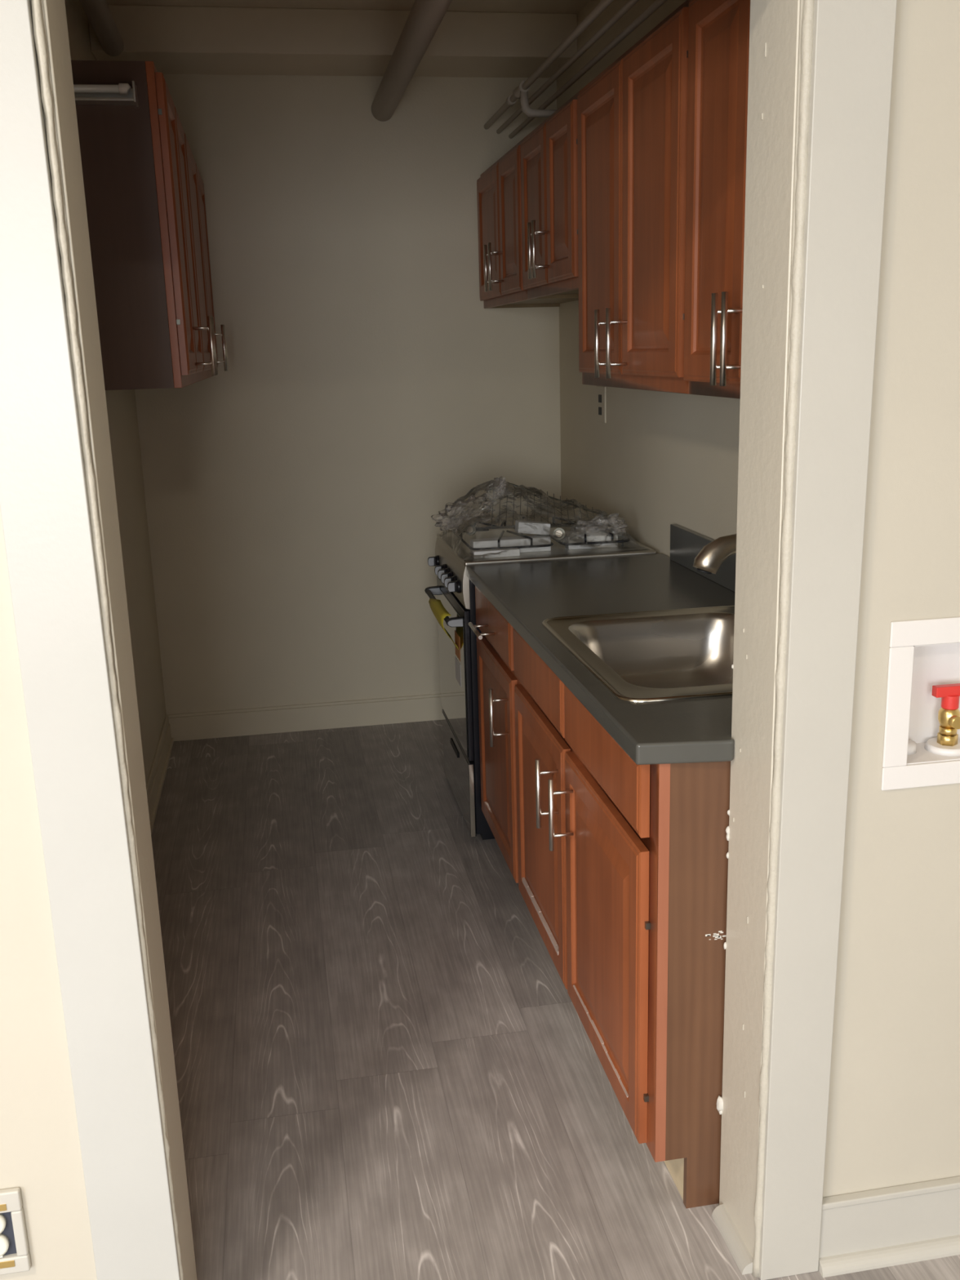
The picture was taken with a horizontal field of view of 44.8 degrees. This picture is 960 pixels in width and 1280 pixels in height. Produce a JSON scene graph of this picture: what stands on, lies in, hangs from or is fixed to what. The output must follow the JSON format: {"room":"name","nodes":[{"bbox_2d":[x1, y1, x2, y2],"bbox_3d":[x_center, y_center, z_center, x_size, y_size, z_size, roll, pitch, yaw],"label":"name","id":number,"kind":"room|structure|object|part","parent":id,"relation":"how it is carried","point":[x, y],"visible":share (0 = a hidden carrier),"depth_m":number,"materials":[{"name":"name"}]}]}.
{"room":"laundry room","nodes":[
{"label":"laundry room","id":0,"kind":"room"},
{"bbox_2d":[64,0,166,784],"bbox_3d":[-1.118,-0.531,3.061,0.100,2.700,3.030,-4,14,-9],"label":"wall","id":1,"kind":"structure","parent":0,"point":[122,411],"depth_m":4.15,"materials":[{"name":"paint"}]},
{"bbox_2d":[71,60,217,390],"bbox_3d":[-0.912,-1.042,3.062,0.376,0.730,0.700,-4,14,-9],"label":"upper cabinet","id":2,"kind":"object","parent":1,"relation":"attached to","point":[134,164],"visible":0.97,"depth_m":2.75,"materials":[{"name":"red laminate"}]},
{"bbox_2d":[73,80,138,106],"bbox_3d":[-0.908,-1.231,2.621,0.259,0.044,0.056,-4,14,-9],"label":"lamp","id":3,"kind":"object","parent":2,"relation":"attached to","point":[122,94],"visible":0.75,"depth_m":2.62,"materials":[{"name":"silver metal"}]},
{"bbox_2d":[74,88,135,105],"bbox_3d":[-0.909,-1.230,2.622,0.257,0.035,0.054,-4,14,-9],"label":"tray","id":4,"kind":"object","parent":3,"relation":"on","point":[83,96],"depth_m":2.63,"materials":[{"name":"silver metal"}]},
{"bbox_3d":[-0.783,-1.240,2.642,0.005,0.044,0.056,-4,14,-9],"label":"plate","id":5,"kind":"part","parent":3,"relation":"part of","materials":[{"name":"silver metal"}]},
{"bbox_3d":[-0.806,-1.050,3.079,0.019,0.730,0.700,-4,14,-9],"label":"frame","id":6,"kind":"part","parent":2,"relation":"part of","materials":[{"name":"brown wood"}]},
{"bbox_3d":[-0.756,-1.014,2.913,0.020,0.680,0.315,-4,14,-9],"label":"door","id":7,"kind":"part","parent":2,"relation":"part of","materials":[{"name":"brown wood"}]},
{"bbox_3d":[-0.815,-1.093,3.236,0.020,0.680,0.345,-4,14,-9],"label":"door","id":8,"kind":"part","parent":2,"relation":"part of","materials":[{"name":"brown wood"}]},
{"bbox_3d":[-0.734,-0.781,3.090,0.053,0.154,0.012,-4,14,-9],"label":"handle","id":9,"kind":"part","parent":2,"relation":"part of","materials":[{"name":"silver metal"}]},
{"bbox_3d":[-0.751,-0.804,3.186,0.053,0.154,0.012,-4,14,-9],"label":"handle","id":10,"kind":"part","parent":2,"relation":"part of","materials":[{"name":"silver metal"}]},
{"bbox_2d":[146,715,173,834],"bbox_3d":[-1.021,0.719,3.378,0.022,0.118,3.018,-4,14,-9],"label":"baseboard","id":11,"kind":"structure","parent":1,"relation":"attached to","point":[154,785],"depth_m":4.31,"materials":[{"name":"paint"}]},
{"bbox_2d":[183,130,228,381],"bbox_3d":[-1.067,-1.250,3.912,0.376,0.730,1.078,-4,14,-9],"label":"upper cabinet","id":12,"kind":"object","parent":1,"relation":"attached to","point":[196,185],"visible":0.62,"depth_m":3.84,"materials":[{"name":"red laminate"}]},
{"bbox_3d":[-0.897,-1.203,3.685,0.020,0.680,0.530,-4,14,-9],"label":"door","id":13,"kind":"part","parent":12,"relation":"part of","materials":[{"name":"brown wood"}]},
{"bbox_3d":[-0.962,-1.257,3.930,0.019,0.730,1.078,-4,14,-9],"label":"frame","id":14,"kind":"part","parent":12,"relation":"part of","materials":[{"name":"brown wood"}]},
{"bbox_3d":[-0.989,-1.327,4.189,0.020,0.680,0.508,-4,14,-9],"label":"door","id":15,"kind":"part","parent":12,"relation":"part of","materials":[{"name":"brown wood"}]},
{"bbox_3d":[-0.896,-0.999,3.980,0.053,0.154,0.012,-4,14,-9],"label":"handle","id":16,"kind":"part","parent":12,"relation":"part of","materials":[{"name":"silver metal"}]},
{"bbox_3d":[-0.908,-1.015,4.047,0.053,0.154,0.012,-4,14,-9],"label":"handle","id":17,"kind":"part","parent":12,"relation":"part of","materials":[{"name":"silver metal"}]},
{"bbox_2d":[105,0,589,13],"bbox_3d":[-1.104,-1.333,0.577,6.400,0.060,7.650,-4,14,-9],"label":"ceiling","id":18,"kind":"structure","parent":0,"point":[568,6],"depth_m":3.98,"materials":[{"name":"paint"}]},
{"bbox_2d":[79,0,124,56],"bbox_3d":[-1.003,-1.728,2.619,0.072,0.152,2.704,-4,14,-9],"label":"ceiling pipe","id":19,"kind":"object","parent":18,"relation":"attached to","point":[98,13],"visible":1,"depth_m":3.63,"materials":[{"name":"metal"}]},
{"bbox_2d":[134,74,560,715],"bbox_3d":[-0.510,-0.958,4.704,1.889,2.700,0.100,-4,14,-9],"label":"wall","id":20,"kind":"structure","parent":0,"point":[293,491],"depth_m":4.64,"materials":[{"name":"paint"}]},
{"bbox_2d":[167,693,442,741],"bbox_3d":[-0.465,0.308,4.963,1.689,0.115,0.012,-4,14,-9],"label":"baseboard","id":21,"kind":"structure","parent":20,"relation":"attached to","point":[391,710],"depth_m":4.91,"materials":[{"name":"paint"}]},
{"bbox_2d":[87,4,577,77],"bbox_3d":[-0.509,-2.148,4.191,1.689,0.145,0.324,-4,14,-9],"label":"trim","id":22,"kind":"structure","parent":20,"relation":"attached to","point":[178,39],"depth_m":4.06,"materials":[{"name":"paint"}]},
{"bbox_2d":[371,0,452,121],"bbox_3d":[-0.106,-1.661,2.970,0.086,0.086,3.027,-4,14,-9],"label":"ceiling pipe","id":23,"kind":"object","parent":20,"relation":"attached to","point":[424,18],"visible":1,"depth_m":3.47,"materials":[{"name":"grey metal"}]},
{"bbox_2d":[496,0,639,133],"bbox_3d":[0.336,-1.616,3.061,0.017,0.017,3.027,-4,14,-9],"label":"pipe","id":24,"kind":"object","parent":20,"relation":"attached to","point":[629,4],"visible":1,"depth_m":3.35,"materials":[{"name":"grey metal"}]},
{"bbox_2d":[508,0,666,138],"bbox_3d":[0.384,-1.603,3.073,0.017,0.017,3.027,-4,14,-9],"label":"pipe","id":25,"kind":"object","parent":20,"relation":"attached to","point":[652,8],"visible":1,"depth_m":3.31,"materials":[{"name":"grey metal"}]},
{"bbox_2d":[0,0,959,1279],"bbox_3d":[-1.171,-0.135,1.485,6.300,2.700,0.169,-4,14,-9],"label":"wall","id":26,"kind":"structure","parent":0,"point":[894,1110],"depth_m":1.72,"materials":[{"name":"paint"}]},
{"bbox_2d":[0,1186,31,1275],"bbox_3d":[-0.714,0.877,1.720,0.080,0.140,0.014,-4,14,-9],"label":"wall outlet","id":27,"kind":"object","parent":26,"relation":"attached to","point":[15,1257],"visible":1,"depth_m":1.72,"materials":[{"name":"paint"}]},
{"bbox_2d":[0,1213,9,1257],"bbox_3d":[-0.718,0.880,1.720,0.037,0.076,0.010,-4,14,-9],"label":"receptacle","id":28,"kind":"object","parent":27,"relation":"attached to","point":[4,1217],"depth_m":1.72,"materials":[{"name":"beige plastic"}]},
{"bbox_2d":[0,0,183,1279],"bbox_3d":[-0.543,0.121,1.562,0.122,2.130,0.022,-4,14,-9],"label":"trim","id":29,"kind":"structure","parent":26,"relation":"attached to","point":[44,504],"depth_m":1.54,"materials":[{"name":"paint"}]},
{"bbox_2d":[42,0,197,1279],"bbox_3d":[-0.499,0.144,1.671,0.004,2.030,0.161,-4,14,-9],"label":"trim","id":30,"kind":"structure","parent":26,"relation":"attached to","point":[55,11],"depth_m":1.60,"materials":[{"name":"paint"}]},
{"bbox_2d":[484,0,613,129],"bbox_3d":[0.348,-1.596,3.068,0.154,0.111,3.028,-4,14,-9],"label":"pipe","id":31,"kind":"object","parent":26,"relation":"attached to","point":[521,92],"visible":0.92,"depth_m":3.69,"materials":[{"name":"grey metal"}]},
{"bbox_2d":[711,1204,753,1274],"bbox_3d":[0.446,1.056,2.055,0.022,0.022,0.142,-4,14,-9],"label":"trim","id":32,"kind":"structure","parent":26,"relation":"attached to","point":[722,1218],"depth_m":2.04,"materials":[{"name":"paint"}]},
{"bbox_2d":[719,0,800,1258],"bbox_3d":[0.429,0.079,1.825,0.004,2.030,0.161,-4,14,-9],"label":"trim","id":33,"kind":"structure","parent":26,"relation":"attached to","point":[772,91],"depth_m":1.77,"materials":[{"name":"paint"}]},
{"bbox_2d":[752,0,813,1277],"bbox_3d":[0.450,0.099,1.743,0.027,2.030,0.020,-4,14,-9],"label":"trim","id":34,"kind":"structure","parent":26,"relation":"attached to","point":[806,41],"depth_m":1.68,"materials":[{"name":"white paint"}]},
{"bbox_2d":[759,0,897,1279],"bbox_3d":[0.507,0.048,1.736,0.126,2.130,0.022,-4,14,-9],"label":"trim","id":35,"kind":"structure","parent":26,"relation":"attached to","point":[854,40],"depth_m":1.69,"materials":[{"name":"paint"}]},
{"bbox_2d":[817,1234,959,1277],"bbox_3d":[1.283,1.022,2.101,1.428,0.021,0.021,-4,14,-9],"label":"trim","id":36,"kind":"structure","parent":26,"relation":"attached to","point":[868,1260],"depth_m":2.00,"materials":[{"name":"paint"}]},
{"bbox_2d":[818,1176,959,1257],"bbox_3d":[1.279,0.965,2.103,1.428,0.130,0.018,-4,14,-9],"label":"baseboard","id":37,"kind":"structure","parent":26,"relation":"attached to","point":[883,1217],"depth_m":2.00,"materials":[{"name":"paint"}]},
{"bbox_2d":[880,617,959,791],"bbox_3d":[0.754,0.084,1.843,0.285,0.270,0.090,-4,14,-9],"label":"washer outlet box","id":38,"kind":"object","parent":26,"relation":"attached to","point":[924,654],"visible":0.94,"depth_m":1.81,"materials":[{"name":"white plastic"}]},
{"bbox_2d":[931,683,959,746],"bbox_3d":[0.750,0.120,1.851,0.058,0.097,0.044,-4,14,-9],"label":"supply valve","id":39,"kind":"object","parent":38,"relation":"in","point":[948,715],"visible":1,"depth_m":1.84,"materials":[{"name":"gold metal"}]},
{"bbox_3d":[0.748,0.089,1.849,0.058,0.037,0.027,-4,14,-9],"label":"handle","id":40,"kind":"part","parent":39,"relation":"part of","materials":[{"name":"red plastic"}]},
{"bbox_2d":[151,720,959,1279],"bbox_3d":[-1.028,1.338,1.244,6.400,0.050,7.650,-4,14,-9],"label":"floor","id":41,"kind":"structure","parent":0,"point":[386,1068],"depth_m":2.65,"materials":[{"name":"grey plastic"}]},
{"bbox_2d":[468,586,519,883],"bbox_3d":[0.311,0.279,3.423,0.652,0.876,0.561,-4,14,-9],"label":"base cabinet","id":42,"kind":"object","parent":41,"relation":"on","point":[497,680],"visible":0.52,"depth_m":3.29,"materials":[{"name":"brown wood"}]},
{"bbox_3d":[0.007,-0.028,3.289,0.053,0.011,0.170,-4,14,-9],"label":"handle","id":43,"kind":"part","parent":42,"relation":"part of","materials":[{"name":"silver metal"}]},
{"bbox_3d":[0.040,-0.048,3.296,0.020,0.138,0.530,-4,14,-9],"label":"drawer","id":44,"kind":"part","parent":42,"relation":"part of","materials":[{"name":"brown wood"}]},
{"bbox_3d":[0.051,0.326,3.389,0.020,0.581,0.530,-4,14,-9],"label":"door","id":45,"kind":"part","parent":42,"relation":"part of","materials":[{"name":"brown wood"}]},
{"bbox_3d":[0.051,0.207,3.120,0.053,0.161,0.012,-4,14,-9],"label":"handle","id":46,"kind":"part","parent":42,"relation":"part of","materials":[{"name":"silver metal"}]},
{"bbox_3d":[0.068,0.242,3.370,0.019,0.767,0.561,-4,14,-9],"label":"frame","id":47,"kind":"part","parent":42,"relation":"part of","materials":[{"name":"brown wood"}]},
{"bbox_2d":[424,515,656,839],"bbox_3d":[0.182,0.094,3.971,0.667,0.975,0.612,-4,14,-9],"label":"stove","id":48,"kind":"object","parent":41,"relation":"on","point":[455,591],"depth_m":3.73,"materials":[{"name":"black metal"}]},
{"bbox_3d":[-0.139,-0.113,3.844,0.017,0.017,0.504,-4,14,-9],"label":"handle","id":49,"kind":"part","parent":48,"relation":"part of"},
{"bbox_3d":[-0.149,-0.274,4.043,0.016,0.042,0.042,-4,14,-9],"label":"knob","id":50,"kind":"part","parent":48,"relation":"part of","materials":[{"name":"black plastic"}]},
{"bbox_2d":[428,598,458,649],"bbox_3d":[-0.121,-0.059,3.815,0.054,0.121,0.355,-4,14,-9],"label":"paper label","id":51,"kind":"object","parent":48,"relation":"attached to","point":[439,611],"visible":1,"depth_m":3.76,"materials":[{"name":"yellow paper"}]},
{"bbox_3d":[-0.106,-0.216,3.807,0.016,0.042,0.042,-4,14,-9],"label":"knob","id":52,"kind":"part","parent":48,"relation":"part of","materials":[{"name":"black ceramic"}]},
{"bbox_3d":[-0.093,-0.199,3.738,0.016,0.042,0.042,-4,14,-9],"label":"knob","id":53,"kind":"part","parent":48,"relation":"part of","materials":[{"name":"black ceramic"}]},
{"bbox_3d":[-0.096,0.089,3.920,0.002,0.445,0.582,-4,14,-9],"label":"glass","id":54,"kind":"part","parent":48,"relation":"part of","materials":[{"name":"black glass"}]},
{"bbox_3d":[-0.095,-0.229,3.841,0.022,0.136,0.611,-4,14,-9],"label":"control panel","id":55,"kind":"part","parent":48,"relation":"part of","materials":[{"name":"silver metal"}]},
{"bbox_3d":[-0.081,-0.182,3.669,0.016,0.042,0.042,-4,14,-9],"label":"knob","id":56,"kind":"part","parent":48,"relation":"part of","materials":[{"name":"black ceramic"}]},
{"bbox_3d":[-0.086,0.077,3.918,0.018,0.488,0.604,-4,14,-9],"label":"oven door","id":57,"kind":"part","parent":48,"relation":"part of","materials":[{"name":"silver metal"}]},
{"bbox_3d":[-0.068,-0.165,3.600,0.016,0.042,0.042,-4,14,-9],"label":"knob","id":58,"kind":"part","parent":48,"relation":"part of","materials":[{"name":"black plastic"}]},
{"bbox_3d":[-0.075,0.443,4.009,0.016,0.250,0.604,-4,14,-9],"label":"drawer","id":59,"kind":"part","parent":48,"relation":"part of","materials":[{"name":"silver metal"}]},
{"bbox_2d":[465,524,475,535],"bbox_3d":[-0.030,-0.353,3.733,0.036,0.036,0.017,1,14,9],"label":"disc","id":60,"kind":"object","parent":48,"relation":"on","point":[471,531],"visible":0.95,"depth_m":3.73,"materials":[{"name":"silver metal"}]},
{"bbox_3d":[-0.025,0.514,3.718,0.015,0.246,0.004,-4,14,-9],"label":"edge trim","id":61,"kind":"part","parent":48,"relation":"part of","materials":[{"name":"silver metal"}]},
{"bbox_2d":[472,547,519,558],"bbox_3d":[0.050,-0.269,3.599,0.145,0.022,0.030,-4,14,-9],"label":"foam block","id":62,"kind":"object","parent":48,"relation":"on","point":[498,553],"visible":1,"depth_m":3.59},
{"bbox_3d":[0.068,-0.343,3.830,0.268,0.053,0.438,-4,14,-9],"label":"burner grate","id":63,"kind":"part","parent":48,"relation":"part of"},
{"bbox_2d":[470,534,551,554],"bbox_3d":[0.096,-0.300,3.673,0.250,0.044,0.055,-4,14,-10],"label":"foam block","id":64,"kind":"object","parent":48,"relation":"on","point":[543,539],"visible":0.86,"depth_m":3.65,"materials":[{"name":"white plastic"}]},
{"bbox_2d":[514,520,550,534],"bbox_3d":[0.166,-0.356,3.683,0.108,0.048,0.045,-5,14,-12],"label":"box","id":65,"kind":"object","parent":64,"relation":"on","point":[521,526],"visible":1,"depth_m":3.66,"materials":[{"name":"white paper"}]},
{"bbox_2d":[431,475,646,559],"bbox_3d":[0.158,-0.435,3.836,0.659,0.221,0.567,-4,14,-9],"label":"plastic bag","id":66,"kind":"object","parent":48,"relation":"on","point":[489,486],"visible":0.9,"depth_m":3.87,"materials":[{"name":"clear plastic"}]},
{"bbox_2d":[491,477,611,528],"bbox_3d":[0.229,-0.452,3.804,0.439,0.149,0.229,-4,14,-9],"label":"oven rack","id":67,"kind":"object","parent":66,"relation":"in","point":[514,485],"visible":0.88,"depth_m":3.81,"materials":[{"name":"silver metal"}]},
{"bbox_2d":[436,526,656,566],"bbox_3d":[0.199,-0.321,3.872,0.608,0.017,0.612,-4,14,-9],"label":"cooktop","id":68,"kind":"object","parent":48,"relation":"in","point":[557,551],"depth_m":3.67,"materials":[{"name":"silver metal"}]},
{"bbox_2d":[553,528,565,540],"bbox_3d":[0.250,-0.333,3.665,0.040,0.039,0.017,1,14,9],"label":"disc","id":69,"kind":"object","parent":48,"relation":"on","point":[559,534],"visible":1,"depth_m":3.66,"materials":[{"name":"silver metal"}]},
{"bbox_3d":[0.333,-0.361,3.874,0.228,0.053,0.438,-4,14,-9],"label":"burner grate","id":70,"kind":"part","parent":48,"relation":"part of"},
{"bbox_2d":[564,532,617,549],"bbox_3d":[0.356,-0.317,3.722,0.160,0.040,0.060,-3,14,-7],"label":"foam block","id":71,"kind":"object","parent":48,"relation":"on","point":[596,537],"visible":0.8,"depth_m":3.69,"materials":[{"name":"white plastic"}]},
{"bbox_2d":[513,628,730,1208],"bbox_3d":[0.459,0.477,2.611,0.652,0.876,1.136,-4,14,-9],"label":"base cabinet","id":72,"kind":"object","parent":41,"relation":"on","point":[623,864],"visible":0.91,"depth_m":2.12,"materials":[{"name":"brown wood"}]},
{"bbox_3d":[0.150,0.458,2.847,0.020,0.581,0.520,-4,14,-9],"label":"door","id":73,"kind":"part","parent":72,"relation":"part of","materials":[{"name":"brown wood"}]},
{"bbox_3d":[0.150,0.339,2.582,0.053,0.161,0.012,-4,14,-9],"label":"handle","id":74,"kind":"part","parent":72,"relation":"part of","materials":[{"name":"silver metal"}]},
{"bbox_3d":[0.171,0.368,2.463,0.053,0.161,0.012,-4,14,-9],"label":"handle","id":75,"kind":"part","parent":72,"relation":"part of","materials":[{"name":"silver metal"}]},
{"bbox_3d":[0.216,0.441,2.559,0.019,0.767,1.134,-4,14,-9],"label":"frame","id":76,"kind":"part","parent":72,"relation":"part of","materials":[{"name":"brown wood"}]},
{"bbox_2d":[466,553,734,764],"bbox_3d":[0.416,-0.030,2.759,0.624,0.038,1.724,-4,14,-9],"label":"countertop","id":77,"kind":"structure","parent":72,"relation":"on","point":[526,594],"depth_m":2.88,"materials":[{"name":"laminate"}]},
{"bbox_2d":[542,604,734,702],"bbox_3d":[0.472,0.089,2.509,0.550,0.162,0.697,-4,14,-9],"label":"sink","id":78,"kind":"object","parent":77,"relation":"in","point":[687,653],"visible":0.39,"depth_m":2.76,"materials":[{"name":"silver metal"}]},
{"bbox_3d":[0.456,0.090,2.513,0.431,0.158,0.581,-4,14,-9],"label":"bowl","id":79,"kind":"part","parent":78,"relation":"part of","materials":[{"name":"silver metal"}]},
{"bbox_2d":[693,533,736,573],"bbox_3d":[0.596,-0.115,2.503,0.289,0.234,0.090,-4,14,-9],"label":"faucet","id":80,"kind":"object","parent":77,"relation":"on","point":[712,555],"visible":0.3,"depth_m":2.45,"materials":[{"name":"silver metal"}]},
{"bbox_3d":[0.244,0.585,2.330,0.020,0.581,0.530,-4,14,-9],"label":"door","id":81,"kind":"part","parent":72,"relation":"part of","materials":[{"name":"brown wood"}]},
{"bbox_3d":[0.601,0.605,2.084,0.562,0.876,0.016,-4,14,-9],"label":"panel","id":82,"kind":"part","parent":72,"relation":"part of","materials":[{"name":"brown laminate"}]},
{"bbox_2d":[556,0,740,556],"bbox_3d":[0.643,-0.654,3.352,0.100,2.700,3.030,-4,14,-9],"label":"wall","id":83,"kind":"structure","parent":0,"point":[659,460],"depth_m":3.75,"materials":[{"name":"paint"}]},
{"bbox_2d":[476,137,578,308],"bbox_3d":[0.197,-1.482,4.223,0.382,0.501,0.816,-4,14,-9],"label":"upper cabinet","id":84,"kind":"object","parent":83,"relation":"attached to","point":[499,188],"visible":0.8,"depth_m":4.14,"materials":[{"name":"brown wood"}]},
{"bbox_3d":[0.038,-1.518,4.369,0.020,0.452,0.433,-4,14,-9],"label":"door","id":85,"kind":"part","parent":84,"relation":"part of","materials":[{"name":"brown wood"}]},
{"bbox_3d":[0.041,-1.345,4.210,0.053,0.162,0.012,-4,14,-9],"label":"handle","id":86,"kind":"part","parent":84,"relation":"part of","materials":[{"name":"silver metal"}]},
{"bbox_3d":[0.056,-1.326,4.132,0.053,0.162,0.012,-4,14,-9],"label":"handle","id":87,"kind":"part","parent":84,"relation":"part of","materials":[{"name":"silver metal"}]},
{"bbox_3d":[0.089,-1.474,4.205,0.019,0.501,0.816,-4,14,-9],"label":"frame","id":88,"kind":"part","parent":84,"relation":"part of","materials":[{"name":"brown wood"}]},
{"bbox_3d":[0.108,-1.426,3.990,0.020,0.452,0.343,-4,14,-9],"label":"door","id":89,"kind":"part","parent":84,"relation":"part of","materials":[{"name":"brown wood"}]},
{"bbox_2d":[520,90,580,298],"bbox_3d":[0.329,-1.305,3.498,0.382,0.501,0.700,-4,14,-9],"label":"upper cabinet","id":90,"kind":"object","parent":83,"relation":"attached to","point":[549,153],"visible":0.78,"depth_m":3.42,"materials":[{"name":"brown wood"}]},
{"bbox_3d":[0.173,-1.338,3.630,0.020,0.452,0.347,-4,14,-9],"label":"door","id":91,"kind":"part","parent":90,"relation":"part of","materials":[{"name":"brown wood"}]},
{"bbox_3d":[0.170,-1.173,3.506,0.053,0.162,0.012,-4,14,-9],"label":"handle","id":92,"kind":"part","parent":90,"relation":"part of","materials":[{"name":"silver metal"}]},
{"bbox_3d":[0.180,-1.160,3.453,0.053,0.162,0.012,-4,14,-9],"label":"handle","id":93,"kind":"part","parent":90,"relation":"part of","materials":[{"name":"silver metal"}]},
{"bbox_3d":[0.233,-1.259,3.306,0.020,0.452,0.313,-4,14,-9],"label":"door","id":94,"kind":"part","parent":90,"relation":"part of","materials":[{"name":"brown wood"}]},
{"bbox_2d":[596,386,606,422],"bbox_3d":[0.436,-0.849,4.192,0.008,0.127,0.110,-4,14,-9],"label":"wall outlet","id":95,"kind":"object","parent":83,"relation":"attached to","point":[601,390],"visible":0.99,"depth_m":4.17,"materials":[{"name":"paint"}]},
{"bbox_2d":[598,394,601,402],"bbox_3d":[0.432,-0.869,4.189,0.003,0.028,0.035,-4,14,-9],"label":"socket","id":96,"kind":"object","parent":95,"relation":"attached to","point":[599,395],"depth_m":4.18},
{"bbox_2d":[598,406,601,415],"bbox_3d":[0.433,-0.826,4.199,0.003,0.028,0.035,-4,14,-9],"label":"socket","id":97,"kind":"object","parent":95,"relation":"attached to","point":[599,407],"depth_m":4.20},
{"bbox_2d":[577,0,691,394],"bbox_3d":[0.469,-0.995,2.784,0.382,0.762,0.860,-4,14,-9],"label":"upper cabinet","id":98,"kind":"object","parent":83,"relation":"attached to","point":[632,117],"visible":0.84,"depth_m":2.65,"materials":[{"name":"brown wood"}]},
{"bbox_3d":[0.307,-1.040,2.951,0.020,0.708,0.403,-4,14,-9],"label":"door","id":99,"kind":"part","parent":98,"relation":"part of","materials":[{"name":"brown wood"}]},
{"bbox_3d":[0.308,-0.729,2.861,0.053,0.162,0.012,-4,14,-9],"label":"handle","id":100,"kind":"part","parent":98,"relation":"part of","materials":[{"name":"silver metal"}]},
{"bbox_3d":[0.325,-0.706,2.766,0.053,0.162,0.012,-4,14,-9],"label":"handle","id":101,"kind":"part","parent":98,"relation":"part of","materials":[{"name":"silver metal"}]},
{"bbox_3d":[0.379,-0.944,2.558,0.020,0.708,0.403,-4,14,-9],"label":"door","id":102,"kind":"part","parent":98,"relation":"part of","materials":[{"name":"brown wood"}]},
{"bbox_2d":[670,524,736,592],"bbox_3d":[0.718,-0.113,2.755,0.020,0.108,1.565,-4,14,-9],"label":"backsplash","id":103,"kind":"structure","parent":83,"relation":"attached to","point":[686,544],"depth_m":3.31,"materials":[{"name":"laminate"}]},
{"bbox_2d":[683,0,750,399],"bbox_3d":[0.601,-0.819,2.061,0.382,0.762,0.651,-4,14,-9],"label":"upper cabinet","id":104,"kind":"object","parent":83,"relation":"attached to","point":[718,30],"visible":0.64,"depth_m":2.17,"materials":[{"name":"brown wood"}]},
{"bbox_3d":[0.493,-0.811,2.043,0.019,0.762,0.651,-4,14,-9],"label":"frame","id":105,"kind":"part","parent":104,"relation":"part of","materials":[{"name":"brown wood"}]},
{"bbox_3d":[0.444,-0.546,2.113,0.053,0.162,0.012,-4,14,-9],"label":"handle","id":106,"kind":"part","parent":104,"relation":"part of","materials":[{"name":"silver metal"}]},
{"bbox_3d":[0.453,-0.534,2.067,0.053,0.162,0.012,-4,14,-9],"label":"handle","id":107,"kind":"part","parent":104,"relation":"part of","materials":[{"name":"silver metal"}]}
]}

